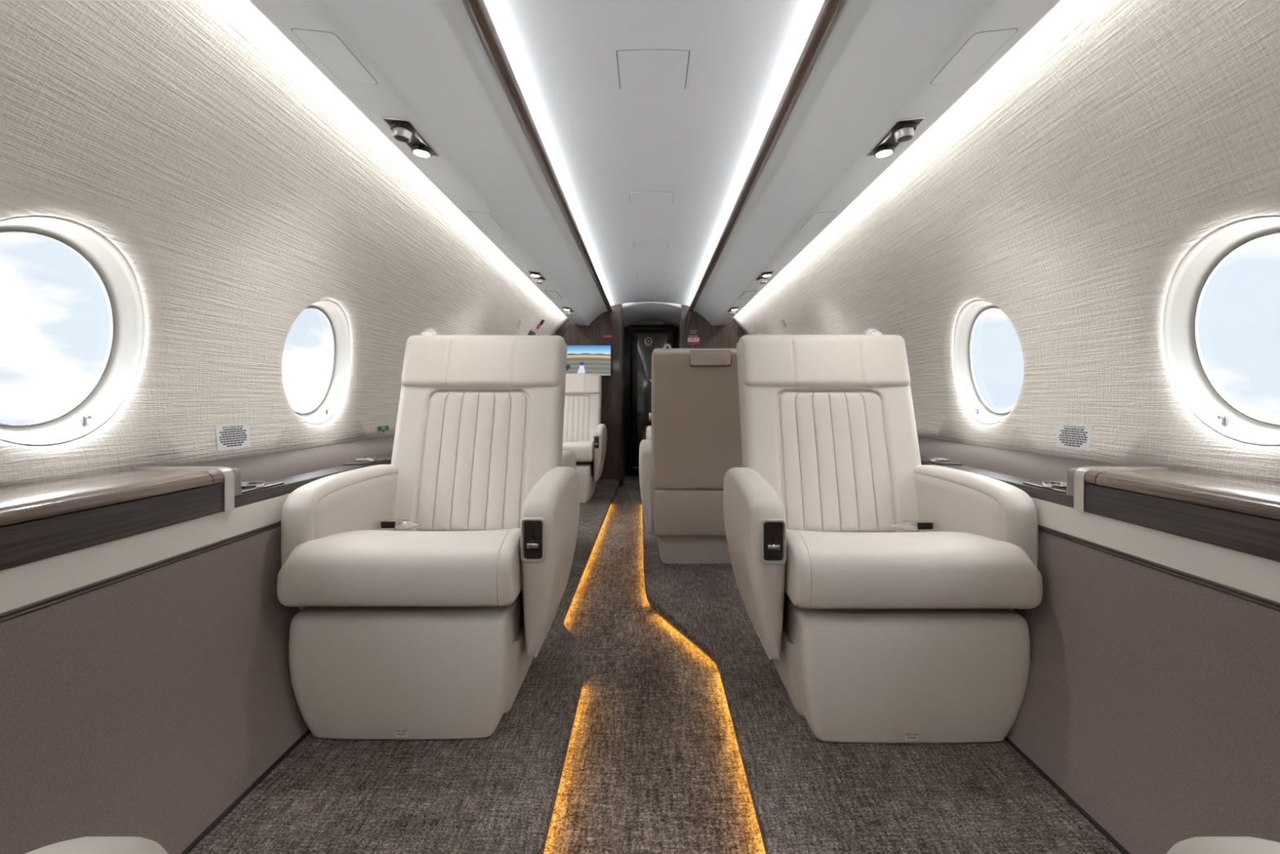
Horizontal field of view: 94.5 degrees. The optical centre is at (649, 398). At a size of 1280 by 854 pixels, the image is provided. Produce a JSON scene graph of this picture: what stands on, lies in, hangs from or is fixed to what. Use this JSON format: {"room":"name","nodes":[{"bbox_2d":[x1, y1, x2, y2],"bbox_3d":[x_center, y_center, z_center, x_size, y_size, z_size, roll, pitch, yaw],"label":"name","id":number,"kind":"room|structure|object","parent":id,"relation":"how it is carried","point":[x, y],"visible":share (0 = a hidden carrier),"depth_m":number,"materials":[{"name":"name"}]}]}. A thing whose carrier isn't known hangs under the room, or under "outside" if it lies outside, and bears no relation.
{"room":"aircraft cabin","nodes":[
{"label":"aircraft cabin","id":0,"kind":"room"},
{"bbox_2d":[0,0,568,487],"bbox_3d":[-0.966,-0.355,1.850,0.429,1.054,8.300,0,0,0],"label":"wall","id":1,"kind":"structure","parent":0,"point":[241,190],"depth_m":1.44,"materials":[{"name":"beige fabric"}]},
{"bbox_2d":[0,215,145,445],"bbox_3d":[-1.180,-0.131,1.155,0.108,0.448,0.448,0,0,0],"label":"window","id":2,"kind":"structure","parent":1,"relation":"in","point":[117,375],"depth_m":1.28,"materials":[{"name":"grey plastic"}]},
{"bbox_2d":[0,466,241,570],"bbox_3d":[-1.032,0.200,-0.417,0.205,0.096,3.566,0,0,0],"label":"ledge","id":3,"kind":"object","parent":1,"relation":"attached to","point":[46,519],"visible":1,"depth_m":1.03,"materials":[{"name":"brown wood"}]},
{"bbox_2d":[0,520,280,622],"bbox_3d":[-0.945,0.316,1.850,0.028,0.014,8.300,0,0,0],"label":"trim","id":4,"kind":"structure","parent":1,"relation":"attached to","point":[25,609],"depth_m":1.05,"materials":[{"name":"brown"}]},
{"bbox_2d":[0,493,290,613],"bbox_3d":[-0.949,0.279,1.850,0.031,0.061,8.300,0,0,0],"label":"trim","id":5,"kind":"structure","parent":1,"relation":"attached to","point":[27,584],"depth_m":1.05,"materials":[{"name":"white"}]},
{"bbox_2d":[0,525,309,853],"bbox_3d":[-0.903,0.572,1.850,0.132,0.497,8.300,0,0,0],"label":"wall panel","id":6,"kind":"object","parent":1,"relation":"attached to","point":[146,704],"depth_m":1.06,"materials":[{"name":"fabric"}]},
{"bbox_2d":[215,423,251,450],"bbox_3d":[-1.145,0.105,1.632,0.006,0.066,0.132,0,0,0],"label":"air vent","id":7,"kind":"object","parent":1,"relation":"attached to","point":[229,436],"visible":1,"depth_m":1.63,"materials":[{"name":"white plastic"}]},
{"bbox_2d":[180,728,311,853],"bbox_3d":[-0.837,0.817,1.850,0.009,0.007,8.300,0,0,0],"label":"baseboard","id":8,"kind":"structure","parent":1,"relation":"attached to","point":[225,812],"depth_m":1.21,"materials":[{"name":"black"}]},
{"bbox_2d":[241,480,284,493],"bbox_3d":[-0.989,0.215,1.460,0.078,0.013,0.170,0,0,0],"label":"cup holder","id":9,"kind":"object","parent":1,"relation":"attached to","point":[246,486],"visible":0.66,"depth_m":1.47,"materials":[{"name":"grey metal"}]},
{"bbox_2d":[185,435,394,481],"bbox_3d":[-1.097,0.191,1.850,0.145,0.062,8.300,0,0,0],"label":"trim","id":10,"kind":"structure","parent":1,"relation":"attached to","point":[277,465],"depth_m":1.82,"materials":[{"name":"grey leather"}]},
{"bbox_2d":[234,454,391,507],"bbox_3d":[-0.989,0.235,1.850,0.100,0.026,8.300,0,0,0],"label":"trim","id":11,"kind":"structure","parent":1,"relation":"attached to","point":[291,483],"depth_m":1.59,"materials":[{"name":"brown wood"}]},
{"bbox_2d":[293,299,350,424],"bbox_3d":[-1.180,-0.131,2.095,0.108,0.448,0.448,0,0,0],"label":"window","id":12,"kind":"structure","parent":1,"relation":"in","point":[330,402],"depth_m":2.25,"materials":[{"name":"grey plastic"}]},
{"bbox_2d":[342,457,386,464],"bbox_3d":[-0.989,0.215,2.065,0.078,0.013,0.170,0,0,0],"label":"cup holder","id":13,"kind":"object","parent":1,"relation":"attached to","point":[364,460],"visible":1,"depth_m":2.03,"materials":[{"name":"grey metal"}]},
{"bbox_2d":[377,425,389,432],"bbox_3d":[-1.142,0.133,2.545,0.004,0.031,0.104,0,0,0],"label":"exit sign","id":14,"kind":"object","parent":1,"relation":"attached to","point":[383,428],"visible":1,"depth_m":2.54,"materials":[{"name":"green plastic"}]},
{"bbox_2d":[419,330,434,335],"bbox_3d":[-1.180,-0.131,3.035,0.108,0.448,0.448,0,0,0],"label":"window","id":15,"kind":"structure","parent":1,"relation":"in","point":[426,332],"depth_m":3.06,"materials":[{"name":"grey plastic"}]},
{"bbox_2d":[527,330,535,335],"bbox_3d":[-1.013,-0.544,5.085,0.036,0.063,0.220,0,0,0],"label":"air vent","id":16,"kind":"object","parent":1,"relation":"in","point":[531,332],"visible":0.51,"depth_m":5.05,"materials":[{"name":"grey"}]},
{"bbox_2d":[187,479,618,853],"bbox_3d":[-0.523,0.850,1.850,0.652,0.060,8.300,0,0,0],"label":"floor","id":17,"kind":"structure","parent":0,"point":[497,793],"depth_m":1.25,"materials":[{"name":"carpet"}]},
{"bbox_2d":[24,836,168,853],"bbox_3d":[-0.569,0.287,-0.025,0.575,1.066,0.816,0,0,0],"label":"armchair","id":18,"kind":"object","parent":17,"relation":"on","point":[84,845],"visible":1,"depth_m":0.33,"materials":[{"name":"grey leather"}]},
{"bbox_2d":[276,333,579,739],"bbox_3d":[-0.574,0.287,1.815,0.677,1.066,0.874,0,0,0],"label":"armchair","id":19,"kind":"object","parent":17,"relation":"on","point":[427,585],"visible":1,"depth_m":1.46,"materials":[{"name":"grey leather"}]},
{"bbox_2d":[276,528,522,606],"bbox_3d":[-0.600,0.415,1.667,0.555,0.160,0.577,0,0,0],"label":"seat cushion","id":20,"kind":"object","parent":19,"relation":"on","point":[322,566],"depth_m":1.39,"materials":[{"name":"grey leather"}]},
{"bbox_2d":[561,450,575,469],"bbox_3d":[-0.674,0.340,3.045,0.508,0.959,0.874,0,0,0],"label":"armchair","id":21,"kind":"object","parent":17,"relation":"on","point":[568,460],"visible":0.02,"depth_m":3.12,"materials":[{"name":"grey leather"}]},
{"bbox_2d":[562,371,606,502],"bbox_3d":[-0.652,0.287,5.035,0.555,1.066,0.874,0,0,0],"label":"armchair","id":22,"kind":"object","parent":17,"relation":"on","point":[584,434],"visible":0.61,"depth_m":5.18,"materials":[{"name":"grey leather"}]},
{"bbox_2d":[562,440,593,462],"bbox_3d":[-0.673,0.415,4.887,0.455,0.160,0.577,0,0,0],"label":"seat cushion","id":23,"kind":"object","parent":22,"relation":"on","point":[583,451],"depth_m":4.61,"materials":[{"name":"grey leather"}]},
{"bbox_2d":[248,0,608,325],"bbox_3d":[-0.589,-0.825,1.840,0.344,0.180,8.280,0,0,0],"label":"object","id":24,"kind":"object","parent":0,"point":[431,67],"depth_m":1.65,"materials":[{"name":"white plastic"}]},
{"bbox_2d":[291,28,377,84],"bbox_3d":[-0.679,-0.741,1.290,0.094,0.012,0.200,0,0,0],"label":"panel","id":25,"kind":"object","parent":24,"relation":"attached to","point":[327,47],"visible":1,"depth_m":1.28,"materials":[{"name":"grey plastic"}]},
{"bbox_2d":[382,116,439,157],"bbox_3d":[-0.671,-0.725,1.680,0.076,0.041,0.236,0,0,0],"label":"light","id":26,"kind":"object","parent":24,"relation":"attached to","point":[403,130],"visible":1,"depth_m":1.62,"materials":[{"name":"silver metal"}]},
{"bbox_2d":[467,211,503,230],"bbox_3d":[-0.679,-0.741,2.470,0.090,0.012,0.240,0,0,0],"label":"panel","id":27,"kind":"object","parent":24,"relation":"attached to","point":[486,220],"visible":1,"depth_m":2.46,"materials":[{"name":"grey plastic"}]},
{"bbox_2d":[527,271,546,284],"bbox_3d":[-0.671,-0.725,3.560,0.076,0.041,0.236,0,0,0],"label":"light","id":28,"kind":"object","parent":24,"relation":"attached to","point":[539,277],"visible":1,"depth_m":3.57,"materials":[{"name":"silver metal"}]},
{"bbox_2d":[545,290,562,298],"bbox_3d":[-0.679,-0.741,4.220,0.085,0.011,0.300,0,0,0],"label":"panel","id":29,"kind":"object","parent":24,"relation":"attached to","point":[553,294],"visible":1,"depth_m":4.21,"materials":[{"name":"grey plastic"}]},
{"bbox_2d":[561,306,573,314],"bbox_3d":[-0.671,-0.725,4.900,0.076,0.041,0.236,0,0,0],"label":"light","id":30,"kind":"object","parent":24,"relation":"attached to","point":[568,310],"visible":1,"depth_m":4.93,"materials":[{"name":"silver metal"}]},
{"bbox_2d":[515,320,521,328],"bbox_3d":[-1.001,-0.566,4.540,0.033,0.054,0.070,0,0,0],"label":"wall latch","id":31,"kind":"structure","parent":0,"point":[518,324],"depth_m":4.53,"materials":[{"name":"grey plastic"}]},
{"bbox_2d":[622,304,624,479],"bbox_3d":[-0.304,-0.080,6.400,0.050,1.920,0.700,0,0,0],"label":"wall","id":32,"kind":"structure","parent":0,"point":[622,304],"depth_m":6.37,"materials":[{"name":"brown wood"}]},
{"bbox_2d":[618,307,621,485],"bbox_3d":[-0.291,-0.020,6.000,0.025,1.800,0.060,0,0,0],"label":"trim","id":33,"kind":"structure","parent":32,"relation":"attached to","point":[620,308],"depth_m":5.97,"materials":[{"name":"brown wood"}]},
{"bbox_2d":[621,307,622,485],"bbox_3d":[-0.272,-0.020,6.000,0.012,1.800,0.060,0,0,0],"label":"trim","id":34,"kind":"structure","parent":32,"relation":"attached to","point":[621,308],"depth_m":5.97,"materials":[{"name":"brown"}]},
{"bbox_2d":[629,320,674,324],"bbox_3d":[0.026,-0.868,6.705,0.630,0.065,0.090,0,0,0],"label":"trim","id":35,"kind":"structure","parent":32,"relation":"attached to","point":[647,322],"depth_m":6.66,"materials":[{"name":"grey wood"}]},
{"bbox_2d":[554,304,745,485],"bbox_3d":[0.011,-0.060,6.025,2.340,1.880,0.050,0,0,0],"label":"wall","id":36,"kind":"structure","parent":0,"point":[601,326],"depth_m":6.00,"materials":[{"name":"brown wood"}]},
{"bbox_2d":[562,323,595,345],"bbox_3d":[-0.814,-0.266,5.942,0.650,0.971,0.105,0,0,0],"label":"trim","id":37,"kind":"structure","parent":36,"relation":"attached to","point":[572,336],"depth_m":5.95,"materials":[{"name":"brown wood"}]},
{"bbox_2d":[565,345,611,375],"bbox_3d":[-0.628,-0.378,5.924,0.506,0.304,0.152,0,0,0],"label":"television","id":38,"kind":"object","parent":36,"relation":"attached to","point":[580,358],"visible":0.84,"depth_m":5.85,"materials":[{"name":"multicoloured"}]},
{"bbox_2d":[603,334,612,337],"bbox_3d":[-0.422,-0.630,5.998,0.089,0.028,0.003,0,0,0],"label":"placard","id":39,"kind":"object","parent":36,"relation":"attached to","point":[604,335],"visible":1,"depth_m":6.00,"materials":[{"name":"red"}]},
{"bbox_2d":[608,311,613,328],"bbox_3d":[-0.383,-0.796,5.962,0.062,0.173,0.057,0,0,0],"label":"trim","id":40,"kind":"structure","parent":36,"relation":"attached to","point":[609,313],"depth_m":5.94,"materials":[{"name":"brown wood"}]},
{"bbox_2d":[686,311,692,328],"bbox_3d":[0.405,-0.796,5.962,0.062,0.173,0.057,0,0,0],"label":"trim","id":41,"kind":"structure","parent":36,"relation":"attached to","point":[690,313],"depth_m":5.94,"materials":[{"name":"brown wood"}]},
{"bbox_2d":[688,337,698,345],"bbox_3d":[0.448,-0.578,5.997,0.115,0.079,0.003,0,0,0],"label":"placard","id":42,"kind":"object","parent":36,"relation":"attached to","point":[691,340],"visible":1,"depth_m":6.00,"materials":[{"name":"white"}]},
{"bbox_2d":[688,334,697,337],"bbox_3d":[0.446,-0.632,5.998,0.089,0.021,0.003,0,0,0],"label":"placard","id":43,"kind":"object","parent":36,"relation":"attached to","point":[690,335],"visible":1,"depth_m":6.00,"materials":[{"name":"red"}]},
{"bbox_2d":[688,329,697,333],"bbox_3d":[0.448,-0.676,5.997,0.085,0.044,0.003,0,0,0],"label":"placard","id":44,"kind":"object","parent":36,"relation":"attached to","point":[691,331],"visible":1,"depth_m":6.00,"materials":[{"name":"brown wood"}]},
{"bbox_2d":[702,323,739,348],"bbox_3d":[0.836,-0.266,5.942,0.650,0.971,0.105,0,0,0],"label":"trim","id":45,"kind":"structure","parent":36,"relation":"attached to","point":[726,338],"depth_m":5.95,"materials":[{"name":"brown wood"}]},
{"bbox_2d":[688,0,846,311],"bbox_3d":[0.415,-0.883,1.840,0.043,0.026,8.280,0,0,0],"label":"trim","id":46,"kind":"structure","parent":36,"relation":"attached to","point":[830,11],"depth_m":1.80,"materials":[{"name":"brown wood"}]},
{"bbox_2d":[920,456,1073,507],"bbox_3d":[1.011,0.235,1.850,0.100,0.026,8.300,0,0,0],"label":"trim","id":47,"kind":"structure","parent":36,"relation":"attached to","point":[1060,498],"depth_m":1.54,"materials":[{"name":"brown wood"}]},
{"bbox_2d":[1004,737,1130,853],"bbox_3d":[0.859,0.817,1.850,0.009,0.007,8.300,0,0,0],"label":"baseboard","id":48,"kind":"structure","parent":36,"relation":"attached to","point":[1096,824],"depth_m":1.20,"materials":[{"name":"black"}]},
{"bbox_2d":[1006,529,1279,853],"bbox_3d":[0.925,0.572,1.850,0.132,0.497,8.300,0,0,0],"label":"wall panel","id":49,"kind":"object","parent":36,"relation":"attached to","point":[1151,700],"depth_m":1.08,"materials":[{"name":"fabric"}]},
{"bbox_2d":[1031,497,1279,602],"bbox_3d":[0.971,0.279,1.850,0.031,0.061,8.300,0,0,0],"label":"trim","id":50,"kind":"structure","parent":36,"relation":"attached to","point":[1252,574],"depth_m":1.08,"materials":[{"name":"white"}]},
{"bbox_2d":[1038,524,1279,611],"bbox_3d":[0.967,0.316,1.850,0.028,0.014,8.300,0,0,0],"label":"trim","id":51,"kind":"structure","parent":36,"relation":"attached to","point":[1272,604],"depth_m":1.08,"materials":[{"name":"brown"}]},
{"bbox_2d":[622,302,681,326],"bbox_3d":[0.026,-0.902,6.380,0.630,0.177,0.740,0,0,0],"label":"ceiling","id":52,"kind":"structure","parent":0,"point":[637,312],"depth_m":6.25,"materials":[{"name":"white"}]},
{"bbox_2d":[484,0,824,306],"bbox_3d":[0.011,-0.959,1.860,0.940,0.086,8.320,0,0,0],"label":"ceiling","id":53,"kind":"structure","parent":0,"point":[700,143],"depth_m":1.99,"materials":[{"name":"grey plastic"}]},
{"bbox_2d":[462,0,612,311],"bbox_3d":[-0.394,-0.883,1.840,0.043,0.026,8.280,0,0,0],"label":"trim","id":54,"kind":"structure","parent":53,"relation":"attached to","point":[477,11],"depth_m":1.79,"materials":[{"name":"brown wood"}]},
{"bbox_2d":[633,240,667,248],"bbox_3d":[0.011,-0.980,3.780,0.215,0.008,0.170,0,0,0],"label":"ceiling hatch","id":55,"kind":"object","parent":53,"relation":"attached to","point":[637,245],"visible":1,"depth_m":3.78,"materials":[{"name":"grey plastic"}]},
{"bbox_2d":[636,271,664,277],"bbox_3d":[0.011,-0.980,4.680,0.215,0.008,0.170,0,0,0],"label":"ceiling hatch","id":56,"kind":"object","parent":53,"relation":"attached to","point":[642,273],"visible":1,"depth_m":4.67,"materials":[{"name":"grey plastic"}]},
{"bbox_2d":[628,191,674,204],"bbox_3d":[0.011,-0.980,2.895,0.215,0.008,0.170,0,0,0],"label":"ceiling hatch","id":57,"kind":"object","parent":53,"relation":"attached to","point":[635,197],"visible":1,"depth_m":2.89,"materials":[{"name":"grey plastic"}]},
{"bbox_2d":[616,49,689,88],"bbox_3d":[0.011,-0.980,1.768,0.208,0.007,0.205,0,0,0],"label":"ceiling hatch","id":58,"kind":"object","parent":53,"relation":"attached to","point":[637,68],"visible":1,"depth_m":1.75,"materials":[{"name":"grey plastic"}]},
{"bbox_2d":[543,475,765,853],"bbox_3d":[0.011,0.890,2.350,1.200,0.020,9.300,0,0,0],"label":"floor","id":59,"kind":"structure","parent":0,"point":[653,764],"depth_m":1.56,"materials":[{"name":"carpet"}]},
{"bbox_2d":[678,304,680,348],"bbox_3d":[0.356,-0.080,6.400,0.050,1.920,0.700,0,0,0],"label":"wall","id":60,"kind":"structure","parent":0,"point":[679,304],"depth_m":6.45,"materials":[{"name":"brown wood"}]},
{"bbox_2d":[624,324,678,475],"bbox_3d":[0.026,0.020,6.715,0.700,1.720,0.090,0,0,0],"label":"door","id":61,"kind":"structure","parent":60,"relation":"in","point":[640,340],"depth_m":6.71,"materials":[{"name":"black"}]},
{"bbox_2d":[680,321,680,348],"bbox_3d":[0.314,0.050,6.000,0.004,1.660,0.060,0,0,0],"label":"trim","id":62,"kind":"structure","parent":60,"relation":"attached to","point":[680,322],"depth_m":5.97,"materials":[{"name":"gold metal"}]},
{"bbox_2d":[680,317,681,348],"bbox_3d":[0.322,0.030,6.000,0.012,1.700,0.060,0,0,0],"label":"trim","id":63,"kind":"structure","parent":60,"relation":"attached to","point":[680,317],"depth_m":5.97,"materials":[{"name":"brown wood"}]},
{"bbox_2d":[681,317,684,348],"bbox_3d":[0.342,0.030,6.000,0.028,1.700,0.060,0,0,0],"label":"trim","id":64,"kind":"structure","parent":60,"relation":"attached to","point":[682,318],"depth_m":5.97,"materials":[{"name":"brown wood"}]},
{"bbox_2d":[693,0,1061,325],"bbox_3d":[0.611,-0.825,1.840,0.344,0.180,8.280,0,0,0],"label":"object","id":65,"kind":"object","parent":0,"point":[876,67],"depth_m":1.65,"materials":[{"name":"white plastic"}]},
{"bbox_2d":[726,306,738,314],"bbox_3d":[0.693,-0.725,4.900,0.076,0.041,0.236,0,0,0],"label":"light","id":66,"kind":"object","parent":65,"relation":"attached to","point":[731,310],"visible":1,"depth_m":4.93,"materials":[{"name":"silver metal"}]},
{"bbox_2d":[738,290,756,298],"bbox_3d":[0.701,-0.741,4.220,0.085,0.011,0.300,0,0,0],"label":"panel","id":67,"kind":"object","parent":65,"relation":"attached to","point":[746,294],"visible":1,"depth_m":4.21,"materials":[{"name":"grey plastic"}]},
{"bbox_2d":[755,271,774,284],"bbox_3d":[0.693,-0.725,3.560,0.076,0.041,0.236,0,0,0],"label":"light","id":68,"kind":"object","parent":65,"relation":"attached to","point":[762,277],"visible":1,"depth_m":3.57,"materials":[{"name":"silver metal"}]},
{"bbox_2d":[800,211,835,230],"bbox_3d":[0.701,-0.741,2.470,0.090,0.012,0.240,0,0,0],"label":"panel","id":69,"kind":"object","parent":65,"relation":"attached to","point":[816,220],"visible":1,"depth_m":2.46,"materials":[{"name":"grey plastic"}]},
{"bbox_2d":[866,116,924,157],"bbox_3d":[0.693,-0.725,1.680,0.076,0.041,0.236,0,0,0],"label":"light","id":70,"kind":"object","parent":65,"relation":"attached to","point":[903,130],"visible":1,"depth_m":1.62,"materials":[{"name":"silver metal"}]},
{"bbox_2d":[929,28,1017,84],"bbox_3d":[0.701,-0.741,1.290,0.094,0.012,0.200,0,0,0],"label":"panel","id":71,"kind":"object","parent":65,"relation":"attached to","point":[980,46],"visible":1,"depth_m":1.28,"materials":[{"name":"grey plastic"}]},
{"bbox_2d":[642,508,1123,853],"bbox_3d":[0.404,0.850,1.850,0.935,0.060,8.300,0,0,0],"label":"floor","id":72,"kind":"structure","parent":0,"point":[810,794],"depth_m":1.28,"materials":[{"name":"carpet"}]},
{"bbox_2d":[645,425,651,439],"bbox_3d":[0.254,0.287,4.685,0.555,1.066,0.874,0,0,0],"label":"armchair","id":73,"kind":"object","parent":72,"relation":"on","point":[648,433],"visible":0.02,"depth_m":4.36,"materials":[{"name":"grey leather"}]},
{"bbox_2d":[639,343,742,563],"bbox_3d":[0.239,0.287,3.065,0.575,1.066,0.874,0,0,0],"label":"armchair","id":74,"kind":"object","parent":72,"relation":"on","point":[695,440],"visible":0.84,"depth_m":2.78,"materials":[{"name":"grey leather"}]},
{"bbox_2d":[723,332,1043,743],"bbox_3d":[0.602,0.287,1.800,0.704,1.066,0.874,0,0,0],"label":"armchair","id":75,"kind":"object","parent":72,"relation":"on","point":[882,588],"visible":1,"depth_m":1.45,"materials":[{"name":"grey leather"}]},
{"bbox_2d":[784,528,1043,608],"bbox_3d":[0.629,0.415,1.652,0.577,0.160,0.577,0,0,0],"label":"seat cushion","id":76,"kind":"object","parent":75,"relation":"on","point":[824,570],"depth_m":1.37,"materials":[{"name":"beige leather"}]},
{"bbox_2d":[1166,836,1279,853],"bbox_3d":[0.591,0.287,-0.025,0.575,1.066,0.816,0,0,0],"label":"armchair","id":77,"kind":"object","parent":72,"relation":"on","point":[1195,845],"visible":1,"depth_m":0.33,"materials":[{"name":"grey leather"}]},
{"bbox_2d":[732,0,1279,483],"bbox_3d":[0.988,-0.355,1.850,0.429,1.054,8.300,0,0,0],"label":"wall","id":78,"kind":"structure","parent":0,"point":[1066,190],"depth_m":1.47,"materials":[{"name":"beige fabric"}]},
{"bbox_2d":[780,319,786,327],"bbox_3d":[1.020,-0.571,4.494,0.033,0.054,0.070,0,0,0],"label":"panel","id":79,"kind":"object","parent":78,"relation":"attached to","point":[782,321],"depth_m":4.49,"materials":[{"name":"grey plastic"}]},
{"bbox_2d":[869,330,882,334],"bbox_3d":[1.202,-0.131,3.035,0.108,0.448,0.448,0,0,0],"label":"window","id":80,"kind":"structure","parent":78,"relation":"in","point":[873,332],"depth_m":3.06,"materials":[{"name":"grey plastic"}]},
{"bbox_2d":[920,457,962,464],"bbox_3d":[1.011,0.215,2.065,0.078,0.013,0.170,0,0,0],"label":"cup holder","id":81,"kind":"object","parent":78,"relation":"attached to","point":[938,460],"visible":0.96,"depth_m":2.03,"materials":[{"name":"grey metal"}]},
{"bbox_2d":[953,299,1011,424],"bbox_3d":[1.202,-0.131,2.095,0.108,0.448,0.448,0,0,0],"label":"window","id":82,"kind":"structure","parent":78,"relation":"in","point":[973,401],"depth_m":2.25,"materials":[{"name":"grey plastic"}]},
{"bbox_2d":[917,436,1122,481],"bbox_3d":[1.119,0.191,1.850,0.145,0.062,8.300,0,0,0],"label":"trim","id":83,"kind":"structure","parent":78,"relation":"attached to","point":[1033,466],"depth_m":1.81,"materials":[{"name":"grey leather"}]},
{"bbox_2d":[1022,480,1066,493],"bbox_3d":[1.011,0.215,1.460,0.078,0.013,0.170,0,0,0],"label":"cup holder","id":84,"kind":"object","parent":78,"relation":"attached to","point":[1060,486],"visible":0.65,"depth_m":1.47,"materials":[{"name":"grey metal"}]},
{"bbox_2d":[1055,423,1093,450],"bbox_3d":[1.167,0.105,1.628,0.006,0.066,0.132,0,0,0],"label":"air vent","id":85,"kind":"object","parent":78,"relation":"attached to","point":[1068,436],"visible":1,"depth_m":1.62,"materials":[{"name":"white plastic"}]},
{"bbox_2d":[1066,466,1279,561],"bbox_3d":[1.054,0.200,-0.417,0.205,0.096,3.566,0,0,0],"label":"ledge","id":86,"kind":"object","parent":78,"relation":"attached to","point":[1240,514],"visible":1,"depth_m":1.07,"materials":[{"name":"brown wood"}]},
{"bbox_2d":[1162,215,1279,445],"bbox_3d":[1.202,-0.131,1.155,0.108,0.448,0.448,0,0,0],"label":"window","id":87,"kind":"structure","parent":78,"relation":"in","point":[1190,375],"depth_m":1.30,"materials":[{"name":"grey plastic"}]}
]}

